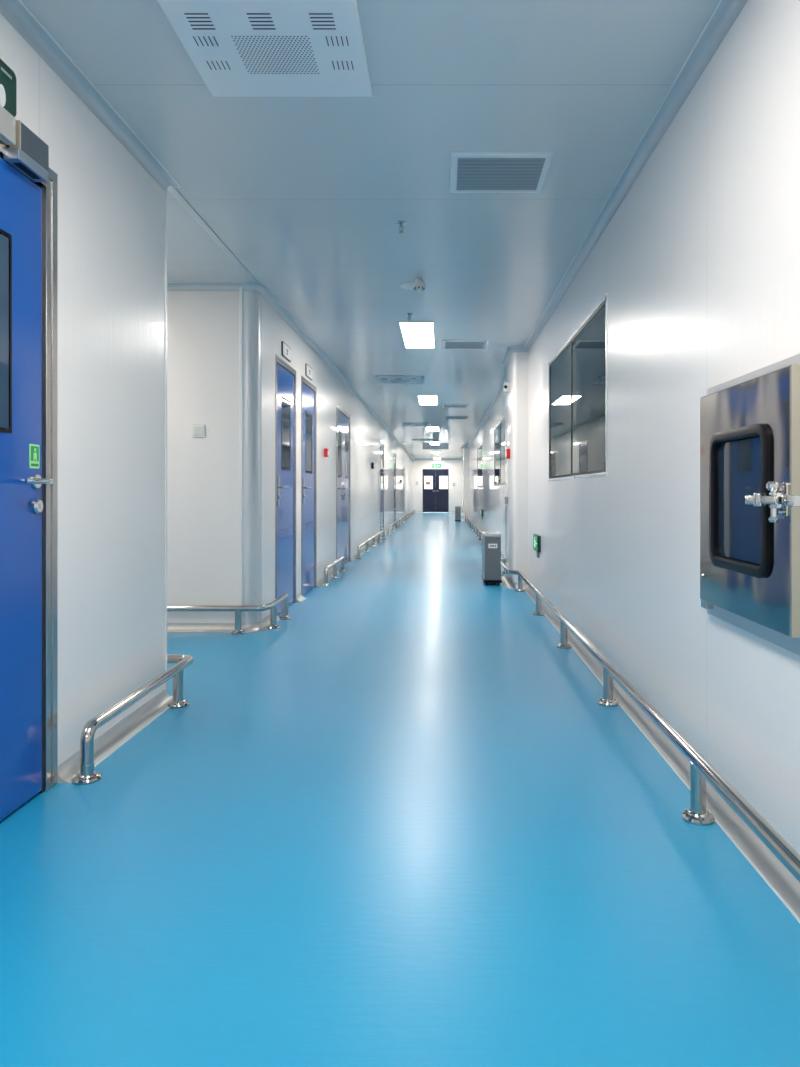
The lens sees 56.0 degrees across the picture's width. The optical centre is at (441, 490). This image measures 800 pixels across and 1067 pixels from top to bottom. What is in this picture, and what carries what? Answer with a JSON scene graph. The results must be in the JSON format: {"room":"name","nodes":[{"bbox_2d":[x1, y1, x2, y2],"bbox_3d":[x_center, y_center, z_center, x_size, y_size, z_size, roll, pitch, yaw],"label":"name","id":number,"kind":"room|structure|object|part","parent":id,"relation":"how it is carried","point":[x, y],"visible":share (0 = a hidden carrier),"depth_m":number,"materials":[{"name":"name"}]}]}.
{"room":"cleanroom facility corridor","nodes":[
{"label":"cleanroom facility corridor","id":0,"kind":"room"},
{"bbox_2d":[0,13,164,764],"bbox_3d":[-2.743,-0.250,-0.118,2.715,2.600,7.764,0,0,0],"label":"wall","id":1,"kind":"structure","parent":0,"point":[111,211],"depth_m":3.04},
{"bbox_2d":[0,59,15,116],"bbox_3d":[-1.378,-1.272,2.235,0.014,0.146,0.370,0,0,0],"label":"exit sign","id":2,"kind":"object","parent":1,"relation":"attached to","point":[7,76],"visible":0.93,"depth_m":2.37,"materials":[{"name":"green plastic"}]},
{"bbox_2d":[0,140,57,820],"bbox_3d":[-1.383,-0.043,2.155,0.123,2.186,1.070,0,0,0],"label":"door","id":3,"kind":"structure","parent":1,"relation":"in","point":[28,208],"depth_m":2.52,"materials":[{"name":"blue metal"}]},
{"bbox_3d":[-1.398,-0.505,2.240,0.018,0.610,0.330,0,0,0],"label":"pane","id":4,"kind":"part","parent":3,"relation":"part of","materials":[{"name":"grey glass"}]},
{"bbox_2d":[0,105,48,181],"bbox_3d":[-1.363,-1.113,2.228,0.052,0.128,0.655,0,0,0],"label":"door closer","id":5,"kind":"object","parent":3,"relation":"attached to","point":[29,154],"visible":1,"depth_m":2.41,"materials":[{"name":"silver metal"}]},
{"bbox_3d":[-1.356,-1.131,2.382,0.035,0.091,0.006,0,0,0],"label":"plate","id":6,"kind":"part","parent":5,"relation":"part of","materials":[{"name":"silver metal"}]},
{"bbox_3d":[-1.384,-0.033,2.562,0.010,0.054,0.054,0,0,0],"label":"handle","id":7,"kind":"part","parent":3,"relation":"part of","materials":[{"name":"silver metal"}]},
{"bbox_3d":[-1.351,-0.033,2.494,0.059,0.019,0.156,0,0,0],"label":"lever","id":8,"kind":"part","parent":3,"relation":"part of","materials":[{"name":"silver metal"}]},
{"bbox_2d":[18,0,180,187],"bbox_3d":[-2.714,-1.548,-0.089,2.772,0.004,7.821,0,0,0],"label":"trim","id":9,"kind":"structure","parent":1,"relation":"attached to","point":[20,1],"depth_m":2.85,"materials":[{"name":"white"}]},
{"bbox_2d":[58,689,172,782],"bbox_3d":[-2.712,1.020,3.260,2.775,0.060,1.129,0,0,0],"label":"baseboard","id":10,"kind":"structure","parent":1,"relation":"attached to","point":[116,735],"depth_m":3.17,"materials":[{"name":"silver metal"}]},
{"bbox_2d":[165,190,166,693],"bbox_3d":[-1.385,-0.228,3.760,0.009,2.555,0.016,0,0,0],"label":"trim","id":11,"kind":"structure","parent":1,"relation":"attached to","point":[165,190],"depth_m":3.76,"materials":[{"name":"white metal"}]},
{"bbox_2d":[167,186,258,282],"bbox_3d":[-1.385,-1.547,4.687,0.044,0.006,1.786,0,0,0],"label":"trim","id":12,"kind":"structure","parent":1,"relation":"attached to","point":[171,189],"depth_m":4.45,"materials":[{"name":"silver metal"}]},
{"bbox_2d":[167,291,447,622],"bbox_3d":[-1.000,-0.250,22.860,6.200,2.600,34.480,0,0,0],"label":"wall","id":13,"kind":"structure","parent":0,"point":[203,326],"depth_m":5.62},
{"bbox_2d":[192,424,204,436],"bbox_3d":[-1.822,-0.450,5.612,0.096,0.096,0.015,0,0,0],"label":"light switch","id":14,"kind":"object","parent":13,"relation":"attached to","point":[198,430],"visible":1,"depth_m":5.61,"materials":[{"name":"white plastic"}]},
{"bbox_2d":[167,614,279,632],"bbox_3d":[-2.712,1.020,5.888,2.775,0.060,0.655,0,0,0],"label":"baseboard","id":15,"kind":"structure","parent":13,"relation":"attached to","point":[255,626],"depth_m":5.62,"materials":[{"name":"silver metal"}]},
{"bbox_2d":[239,287,261,626],"bbox_3d":[-1.440,-0.250,5.675,0.110,2.600,0.110,0,0,0],"label":"trim","id":16,"kind":"structure","parent":13,"relation":"attached to","point":[251,300],"depth_m":5.64,"materials":[{"name":"white metal"}]},
{"bbox_2d":[275,354,295,613],"bbox_3d":[-1.383,-0.043,6.657,0.123,2.186,0.875,0,0,0],"label":"door","id":17,"kind":"structure","parent":13,"relation":"in","point":[285,375],"depth_m":6.66,"materials":[{"name":"blue metal"}]},
{"bbox_3d":[-1.385,-0.003,6.350,0.009,0.260,0.045,0,0,0],"label":"handle","id":18,"kind":"part","parent":17,"relation":"part of","materials":[{"name":"silver metal"}]},
{"bbox_3d":[-1.398,-0.505,6.683,0.018,0.610,0.355,0,0,0],"label":"pane","id":19,"kind":"part","parent":17,"relation":"part of","materials":[{"name":"clear glass"}]},
{"bbox_2d":[281,341,290,361],"bbox_3d":[-1.378,-1.233,6.650,0.014,0.125,0.360,0,0,0],"label":"number plate","id":20,"kind":"object","parent":13,"relation":"attached to","point":[285,349],"visible":1,"depth_m":6.62,"materials":[{"name":"white plastic"}]},
{"bbox_2d":[167,282,411,455],"bbox_3d":[-2.714,-1.548,21.032,2.772,0.004,30.937,0,0,0],"label":"trim","id":21,"kind":"structure","parent":13,"relation":"attached to","point":[167,282],"depth_m":6.11,"materials":[{"name":"white metal"}]},
{"bbox_2d":[296,592,305,601],"bbox_3d":[-1.355,1.020,7.231,0.060,0.060,0.262,0,0,0],"label":"baseboard","id":22,"kind":"structure","parent":13,"relation":"attached to","point":[299,598],"depth_m":7.20,"materials":[{"name":"silver metal"}]},
{"bbox_2d":[305,363,311,379],"bbox_3d":[-1.378,-1.233,7.780,0.014,0.125,0.360,0,0,0],"label":"number plate","id":23,"kind":"object","parent":13,"relation":"attached to","point":[308,370],"visible":1,"depth_m":7.71,"materials":[{"name":"white plastic"}]},
{"bbox_2d":[301,375,316,595],"bbox_3d":[-1.383,-0.043,7.803,0.123,2.186,0.873,0,0,0],"label":"door","id":24,"kind":"structure","parent":13,"relation":"in","point":[308,390],"depth_m":7.80,"materials":[{"name":"blue metal"}]},
{"bbox_3d":[-1.398,-0.505,7.829,0.018,0.610,0.353,0,0,0],"label":"pane","id":25,"kind":"part","parent":24,"relation":"part of","materials":[{"name":"clear glass"}]},
{"bbox_2d":[324,448,328,456],"bbox_3d":[-1.365,-0.450,8.850,0.046,0.100,0.100,0,0,0],"label":"fire alarm","id":26,"kind":"object","parent":13,"relation":"attached to","point":[326,451],"visible":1,"depth_m":8.80,"materials":[{"name":"red plastic"}]},
{"bbox_2d":[317,569,338,586],"bbox_3d":[-1.355,1.020,9.020,0.060,0.060,1.550,0,0,0],"label":"baseboard","id":27,"kind":"structure","parent":13,"relation":"attached to","point":[330,573],"depth_m":8.74,"materials":[{"name":"silver metal"}]},
{"bbox_2d":[336,404,350,568],"bbox_3d":[-1.383,-0.043,10.545,0.123,2.186,1.490,0,0,0],"label":"door","id":28,"kind":"structure","parent":13,"relation":"in","point":[343,419],"depth_m":10.58,"materials":[{"name":"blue metal"}]},
{"bbox_3d":[-1.398,-0.505,10.182,0.018,0.610,0.295,0,0,0],"label":"pane","id":29,"kind":"part","parent":28,"relation":"part of","materials":[{"name":"clear glass"}]},
{"bbox_3d":[-1.398,-0.505,10.908,0.018,0.610,0.295,0,0,0],"label":"pane","id":30,"kind":"part","parent":28,"relation":"part of","materials":[{"name":"clear glass"}]},
{"bbox_2d":[351,537,381,560],"bbox_3d":[-1.355,1.020,14.045,0.060,0.060,5.500,0,0,0],"label":"baseboard","id":31,"kind":"structure","parent":13,"relation":"attached to","point":[362,550],"depth_m":12.91,"materials":[{"name":"silver metal"}]},
{"bbox_2d":[380,440,383,536],"bbox_3d":[-1.383,-0.043,17.300,0.123,2.186,1.000,0,0,0],"label":"door","id":32,"kind":"structure","parent":13,"relation":"in","point":[381,442],"depth_m":17.23,"materials":[{"name":"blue metal"}]},
{"bbox_3d":[-1.398,-0.505,17.325,0.018,0.610,0.420,0,0,0],"label":"pane","id":33,"kind":"part","parent":32,"relation":"part of","materials":[{"name":"clear glass"}]},
{"bbox_2d":[394,452,395,525],"bbox_3d":[-1.383,-0.043,21.950,0.123,2.186,0.900,0,0,0],"label":"door","id":34,"kind":"structure","parent":13,"relation":"in","point":[394,452],"depth_m":21.94,"materials":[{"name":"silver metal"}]},
{"bbox_2d":[22,0,718,458],"bbox_3d":[-0.300,-1.595,18.150,7.800,0.109,44.700,0,0,0],"label":"ceiling","id":35,"kind":"structure","parent":0,"point":[309,195],"depth_m":3.52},
{"bbox_2d":[0,0,178,191],"bbox_3d":[-2.716,-1.524,-0.092,2.767,0.052,7.816,0,0,0],"label":"cove","id":36,"kind":"object","parent":35,"relation":"attached to","point":[14,12],"visible":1,"depth_m":2.82,"materials":[{"name":"silver metal"}]},
{"bbox_2d":[157,0,372,96],"bbox_3d":[-0.582,-1.542,2.610,0.623,0.017,0.620,0,0,0],"label":"ceiling vent","id":37,"kind":"object","parent":35,"relation":"in","point":[238,48],"visible":1,"depth_m":2.58,"materials":[{"name":"white metal"}]},
{"bbox_2d":[167,283,413,459],"bbox_3d":[-2.716,-1.524,21.034,2.767,0.052,30.932,0,0,0],"label":"cove","id":38,"kind":"object","parent":35,"relation":"attached to","point":[266,294],"visible":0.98,"depth_m":6.32,"materials":[{"name":"silver metal"}]},
{"bbox_2d":[376,376,422,383],"bbox_3d":[-0.582,-1.542,10.410,0.623,0.017,0.620,0,0,0],"label":"ceiling vent","id":39,"kind":"object","parent":35,"relation":"in","point":[381,379],"visible":1,"depth_m":10.32,"materials":[{"name":"white metal"}]},
{"bbox_2d":[396,221,406,232],"bbox_3d":[-0.235,-1.521,4.330,0.068,0.058,0.068,0,0,0],"label":"sprinkler","id":40,"kind":"object","parent":35,"relation":"attached to","point":[401,224],"visible":1,"depth_m":4.32,"materials":[{"name":"silver metal"}]},
{"bbox_2d":[399,321,434,347],"bbox_3d":[-0.235,-1.544,7.460,0.324,0.012,1.224,0,0,0],"label":"recessed light","id":41,"kind":"object","parent":35,"relation":"in","point":[415,334],"visible":1,"depth_m":7.33,"materials":[{"name":"white plastic"}]},
{"bbox_2d":[403,423,430,425],"bbox_3d":[-0.582,-1.542,17.410,0.623,0.017,0.620,0,0,0],"label":"ceiling vent","id":42,"kind":"object","parent":35,"relation":"in","point":[404,424],"visible":1,"depth_m":17.30,"materials":[{"name":"white metal"}]},
{"bbox_2d":[413,278,425,290],"bbox_3d":[-0.168,-1.510,5.500,0.096,0.081,0.096,0,0,0],"label":"smoke detector","id":43,"kind":"object","parent":35,"relation":"attached to","point":[418,285],"visible":1,"depth_m":5.47,"materials":[{"name":"white plastic"}]},
{"bbox_2d":[412,439,432,440],"bbox_3d":[-0.582,-1.542,22.710,0.623,0.017,0.620,0,0,0],"label":"ceiling vent","id":44,"kind":"object","parent":35,"relation":"in","point":[412,439],"visible":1,"depth_m":22.40,"materials":[{"name":"white metal"}]},
{"bbox_2d":[417,395,437,404],"bbox_3d":[-0.235,-1.544,12.760,0.324,0.012,1.224,0,0,0],"label":"recessed light","id":45,"kind":"object","parent":35,"relation":"in","point":[423,399],"visible":1,"depth_m":12.62,"materials":[{"name":"white plastic"}]},
{"bbox_2d":[426,427,438,430],"bbox_3d":[-0.235,-1.544,18.700,0.324,0.012,1.224,0,0,0],"label":"recessed light","id":46,"kind":"object","parent":35,"relation":"in","point":[427,428],"visible":1,"depth_m":18.62,"materials":[{"name":"white plastic"}]},
{"bbox_2d":[429,442,439,444],"bbox_3d":[-0.235,-1.544,24.300,0.324,0.012,1.224,0,0,0],"label":"recessed light","id":47,"kind":"object","parent":35,"relation":"in","point":[431,443],"visible":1,"depth_m":24.32,"materials":[{"name":"white plastic"}]},
{"bbox_2d":[414,459,460,459],"bbox_3d":[-0.226,-1.524,36.474,2.318,0.052,0.052,0,0,0],"label":"cove","id":48,"kind":"object","parent":35,"relation":"attached to","point":[414,459],"visible":0.66,"depth_m":36.48,"materials":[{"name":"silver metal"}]},
{"bbox_2d":[442,404,468,407],"bbox_3d":[0.237,-1.544,13.623,0.475,0.012,0.445,0,0,0],"label":"ceiling vent","id":49,"kind":"object","parent":35,"relation":"in","point":[443,405],"visible":1,"depth_m":13.50,"materials":[{"name":"white metal"}]},
{"bbox_2d":[445,416,467,418],"bbox_3d":[0.307,-1.544,15.822,0.475,0.012,0.445,0,0,0],"label":"ceiling vent","id":50,"kind":"object","parent":35,"relation":"in","point":[446,417],"visible":1,"depth_m":15.70,"materials":[{"name":"white metal"}]},
{"bbox_2d":[442,340,487,348],"bbox_3d":[0.237,-1.544,7.923,0.475,0.012,0.445,0,0,0],"label":"ceiling vent","id":51,"kind":"object","parent":35,"relation":"in","point":[446,344],"visible":1,"depth_m":7.90,"materials":[{"name":"white metal"}]},
{"bbox_2d":[450,152,554,192],"bbox_3d":[0.278,-1.544,3.655,0.475,0.012,0.445,0,0,0],"label":"ceiling vent","id":52,"kind":"object","parent":35,"relation":"in","point":[470,172],"visible":1,"depth_m":3.63,"materials":[{"name":"white metal"}]},
{"bbox_2d":[461,0,746,459],"bbox_3d":[0.822,-1.524,16.250,0.222,0.052,40.500,0,0,0],"label":"cove","id":53,"kind":"object","parent":35,"relation":"attached to","point":[727,12],"visible":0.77,"depth_m":3.27,"materials":[{"name":"silver metal"}]},
{"bbox_2d":[0,512,799,1066],"bbox_3d":[-0.300,1.100,18.150,7.800,0.100,44.700,0,0,0],"label":"floor","id":54,"kind":"structure","parent":0,"point":[396,822],"depth_m":2.06,"materials":[{"name":"blue plastic"}]},
{"bbox_2d":[71,654,193,784],"bbox_3d":[-2.570,0.946,3.295,2.661,0.208,1.241,0,0,0],"label":"handrail","id":55,"kind":"object","parent":54,"relation":"on","point":[87,775],"visible":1,"depth_m":3.00,"materials":[{"name":"silver metal"}]},
{"bbox_3d":[-1.290,1.014,2.725,0.049,0.048,0.049,0,0,0],"label":"post","id":56,"kind":"part","parent":55,"relation":"part of","materials":[{"name":"silver metal"}]},
{"bbox_3d":[-1.290,0.954,3.670,0.049,0.168,0.049,0,0,0],"label":"post","id":57,"kind":"part","parent":55,"relation":"part of","materials":[{"name":"silver metal"}]},
{"bbox_2d":[167,593,290,634],"bbox_3d":[-2.570,0.946,5.843,2.661,0.208,0.747,0,0,0],"label":"handrail","id":58,"kind":"object","parent":54,"relation":"on","point":[238,609],"visible":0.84,"depth_m":5.51,"materials":[{"name":"silver metal"}]},
{"bbox_3d":[-2.584,0.865,5.844,2.632,0.045,0.692,0,0,0],"label":"rail","id":59,"kind":"part","parent":58,"relation":"part of","materials":[{"name":"silver metal"}]},
{"bbox_3d":[-1.500,0.954,5.520,0.049,0.168,0.049,0,0,0],"label":"post","id":60,"kind":"part","parent":58,"relation":"part of","materials":[{"name":"silver metal"}]},
{"bbox_3d":[-1.290,0.954,5.740,0.049,0.168,0.049,0,0,0],"label":"post","id":61,"kind":"part","parent":58,"relation":"part of","materials":[{"name":"silver metal"}]},
{"bbox_3d":[-1.290,0.954,6.165,0.049,0.168,0.049,0,0,0],"label":"post","id":62,"kind":"part","parent":58,"relation":"part of","materials":[{"name":"silver metal"}]},
{"bbox_2d":[321,556,346,585],"bbox_3d":[-1.290,0.946,9.030,0.102,0.208,1.522,0,0,0],"label":"handrail","id":63,"kind":"object","parent":54,"relation":"on","point":[333,564],"visible":1,"depth_m":9.01,"materials":[{"name":"silver metal"}]},
{"bbox_3d":[-1.290,0.941,9.030,0.045,0.198,1.465,0,0,0],"label":"rail","id":64,"kind":"part","parent":63,"relation":"part of","materials":[{"name":"silver metal"}]},
{"bbox_3d":[-1.290,0.954,9.050,0.049,0.168,0.049,0,0,0],"label":"post","id":65,"kind":"part","parent":63,"relation":"part of","materials":[{"name":"silver metal"}]},
{"bbox_2d":[355,529,385,558],"bbox_3d":[-1.290,0.946,14.100,0.102,0.208,5.102,0,0,0],"label":"handrail","id":66,"kind":"object","parent":54,"relation":"on","point":[372,538],"visible":1,"depth_m":13.05,"materials":[{"name":"silver metal"}]},
{"bbox_2d":[386,521,397,534],"bbox_3d":[-1.290,0.946,19.675,0.102,0.208,3.352,0,0,0],"label":"handrail","id":67,"kind":"object","parent":54,"relation":"on","point":[392,524],"visible":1,"depth_m":19.63,"materials":[{"name":"silver metal"}]},
{"bbox_2d":[398,509,414,525],"bbox_3d":[-1.290,0.946,28.800,0.102,0.208,12.502,0,0,0],"label":"handrail","id":68,"kind":"object","parent":54,"relation":"on","point":[412,512],"visible":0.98,"depth_m":27.51,"materials":[{"name":"silver metal"}]},
{"bbox_2d":[455,506,460,521],"bbox_3d":[0.545,0.785,25.629,0.206,0.530,0.558,0,0,0],"label":"trash bin","id":69,"kind":"object","parent":54,"relation":"on","point":[457,508],"visible":1,"depth_m":25.40,"materials":[{"name":"silver metal"}]},
{"bbox_2d":[482,531,501,584],"bbox_3d":[0.565,0.762,8.569,0.196,0.575,0.578,0,0,0],"label":"trash bin","id":70,"kind":"object","parent":54,"relation":"on","point":[491,540],"visible":1,"depth_m":8.33,"materials":[{"name":"silver metal"}]},
{"bbox_3d":[0.565,0.492,8.590,0.192,0.035,0.532,0,0,0],"label":"lid","id":71,"kind":"part","parent":70,"relation":"part of","materials":[{"name":"silver metal"}]},
{"bbox_2d":[465,516,799,882],"bbox_3d":[0.780,0.946,12.650,0.182,0.208,26.602,0,0,0],"label":"handrail","id":72,"kind":"object","parent":54,"relation":"on","point":[701,770],"visible":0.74,"depth_m":2.39,"materials":[{"name":"silver metal"}]},
{"bbox_3d":[0.820,0.954,7.840,0.049,0.168,0.049,0,0,0],"label":"post","id":73,"kind":"part","parent":72,"relation":"part of","materials":[{"name":"silver metal"}]},
{"bbox_3d":[0.820,0.954,6.360,0.049,0.168,0.049,0,0,0],"label":"post","id":74,"kind":"part","parent":72,"relation":"part of","materials":[{"name":"silver metal"}]},
{"bbox_3d":[0.820,0.954,5.040,0.049,0.168,0.049,0,0,0],"label":"post","id":75,"kind":"part","parent":72,"relation":"part of","materials":[{"name":"silver metal"}]},
{"bbox_3d":[0.820,0.954,3.700,0.049,0.168,0.049,0,0,0],"label":"post","id":76,"kind":"part","parent":72,"relation":"part of","materials":[{"name":"silver metal"}]},
{"bbox_3d":[0.820,0.954,2.400,0.049,0.168,0.049,0,0,0],"label":"post","id":77,"kind":"part","parent":72,"relation":"part of","materials":[{"name":"silver metal"}]},
{"bbox_2d":[414,460,460,510],"bbox_3d":[-0.226,-0.250,36.550,2.518,2.600,0.100,0,0,0],"label":"wall","id":78,"kind":"structure","parent":0,"point":[454,466],"depth_m":36.50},
{"bbox_2d":[422,469,448,512],"bbox_3d":[-0.310,-0.015,36.528,1.280,2.130,0.145,0,0,0],"label":"door","id":79,"kind":"structure","parent":78,"relation":"in","point":[435,499],"depth_m":36.51,"materials":[{"name":"blue metal"}]},
{"bbox_2d":[432,464,440,467],"bbox_3d":[-0.270,-1.220,36.477,0.480,0.200,0.045,0,0,0],"label":"exit light","id":80,"kind":"object","parent":78,"relation":"attached to","point":[433,465],"visible":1,"depth_m":36.46,"materials":[{"name":"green plastic"}]},
{"bbox_2d":[463,448,468,518],"bbox_3d":[0.858,-0.250,26.900,0.190,2.600,1.000,0,0,0],"label":"wall","id":81,"kind":"structure","parent":0,"point":[465,450],"depth_m":26.40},
{"bbox_2d":[505,352,527,582],"bbox_3d":[0.860,-0.250,8.625,0.186,2.600,1.050,0,0,0],"label":"wall","id":82,"kind":"structure","parent":0,"point":[516,369],"depth_m":8.10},
{"bbox_2d":[503,382,508,392],"bbox_3d":[0.736,-1.183,8.572,0.063,0.105,0.135,0,0,0],"label":"camera","id":83,"kind":"object","parent":82,"relation":"attached to","point":[506,384],"visible":1,"depth_m":8.52,"materials":[{"name":"white plastic"}]},
{"bbox_2d":[506,449,509,458],"bbox_3d":[0.747,-0.420,8.500,0.046,0.110,0.110,0,0,0],"label":"fire alarm","id":84,"kind":"object","parent":82,"relation":"attached to","point":[507,450],"visible":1,"depth_m":8.44,"materials":[{"name":"red plastic"}]},
{"bbox_2d":[461,0,799,853],"bbox_3d":[0.973,-0.250,16.250,0.080,2.600,40.500,0,0,0],"label":"wall","id":85,"kind":"structure","parent":0,"point":[697,266],"depth_m":2.90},
{"bbox_2d":[477,444,481,487],"bbox_3d":[0.966,-0.600,18.500,0.074,1.030,2.400,0,0,0],"label":"window","id":86,"kind":"structure","parent":85,"relation":"in","point":[479,449],"depth_m":18.74,"materials":[{"name":"clear glass"}]},
{"bbox_3d":[0.940,-0.600,19.086,0.006,0.950,1.148,0,0,0],"label":"pane","id":87,"kind":"part","parent":86,"relation":"part of","materials":[{"name":"clear glass"}]},
{"bbox_3d":[0.940,-0.600,17.914,0.006,0.950,1.148,0,0,0],"label":"pane","id":88,"kind":"part","parent":86,"relation":"part of","materials":[{"name":"clear glass"}]},
{"bbox_2d":[494,416,504,485],"bbox_3d":[0.966,-0.600,11.975,0.074,1.030,2.750,0,0,0],"label":"window","id":89,"kind":"structure","parent":85,"relation":"in","point":[499,430],"depth_m":12.22,"materials":[{"name":"clear glass"}]},
{"bbox_3d":[0.940,-0.600,12.649,0.006,0.950,1.323,0,0,0],"label":"pane","id":90,"kind":"part","parent":89,"relation":"part of","materials":[{"name":"clear glass"}]},
{"bbox_3d":[0.940,-0.600,11.302,0.006,0.950,1.323,0,0,0],"label":"pane","id":91,"kind":"part","parent":89,"relation":"part of","materials":[{"name":"clear glass"}]},
{"bbox_2d":[533,534,540,557],"bbox_3d":[0.918,0.532,7.250,0.036,0.215,0.340,0,0,0],"label":"exit light","id":92,"kind":"object","parent":85,"relation":"attached to","point":[536,538],"visible":1,"depth_m":7.15,"materials":[{"name":"green plastic"}]},
{"bbox_2d":[549,294,606,480],"bbox_3d":[0.966,-0.600,5.390,0.074,1.030,2.300,0,0,0],"label":"window","id":93,"kind":"structure","parent":85,"relation":"in","point":[578,371],"depth_m":5.07,"materials":[{"name":"clear glass"}]},
{"bbox_3d":[0.940,-0.600,5.966,0.006,0.950,1.068,0,0,0],"label":"pane","id":94,"kind":"part","parent":93,"relation":"part of","materials":[{"name":"clear glass"}]},
{"bbox_3d":[0.940,-0.600,4.844,0.006,0.950,1.128,0,0,0],"label":"pane","id":95,"kind":"part","parent":93,"relation":"part of","materials":[{"name":"clear glass"}]},
{"bbox_2d":[460,0,721,458],"bbox_3d":[0.794,-1.548,16.250,0.177,0.004,40.500,0,0,0],"label":"trim","id":96,"kind":"structure","parent":85,"relation":"attached to","point":[720,1],"depth_m":3.36,"materials":[{"name":"white"}]},
{"bbox_2d":[461,512,799,922],"bbox_3d":[0.818,1.020,16.250,0.230,0.060,40.500,0,0,0],"label":"baseboard","id":97,"kind":"structure","parent":85,"relation":"attached to","point":[773,870],"depth_m":2.51,"materials":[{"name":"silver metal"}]},
{"bbox_2d":[700,354,799,655],"bbox_3d":[0.880,0.035,2.220,0.105,0.780,0.770,0,0,0],"label":"box","id":98,"kind":"object","parent":85,"relation":"attached to","point":[750,422],"visible":1,"depth_m":2.13,"materials":[{"name":"silver metal"}]},
{"bbox_3d":[0.890,0.027,2.225,0.005,0.356,0.374,0,0,0],"label":"pane","id":99,"kind":"part","parent":98,"relation":"part of","materials":[{"name":"clear glass"}]},
{"bbox_3d":[0.840,0.023,1.980,0.027,0.038,0.191,0,0,5],"label":"latch lever","id":100,"kind":"part","parent":98,"relation":"part of","materials":[{"name":"silver metal"}]}
]}

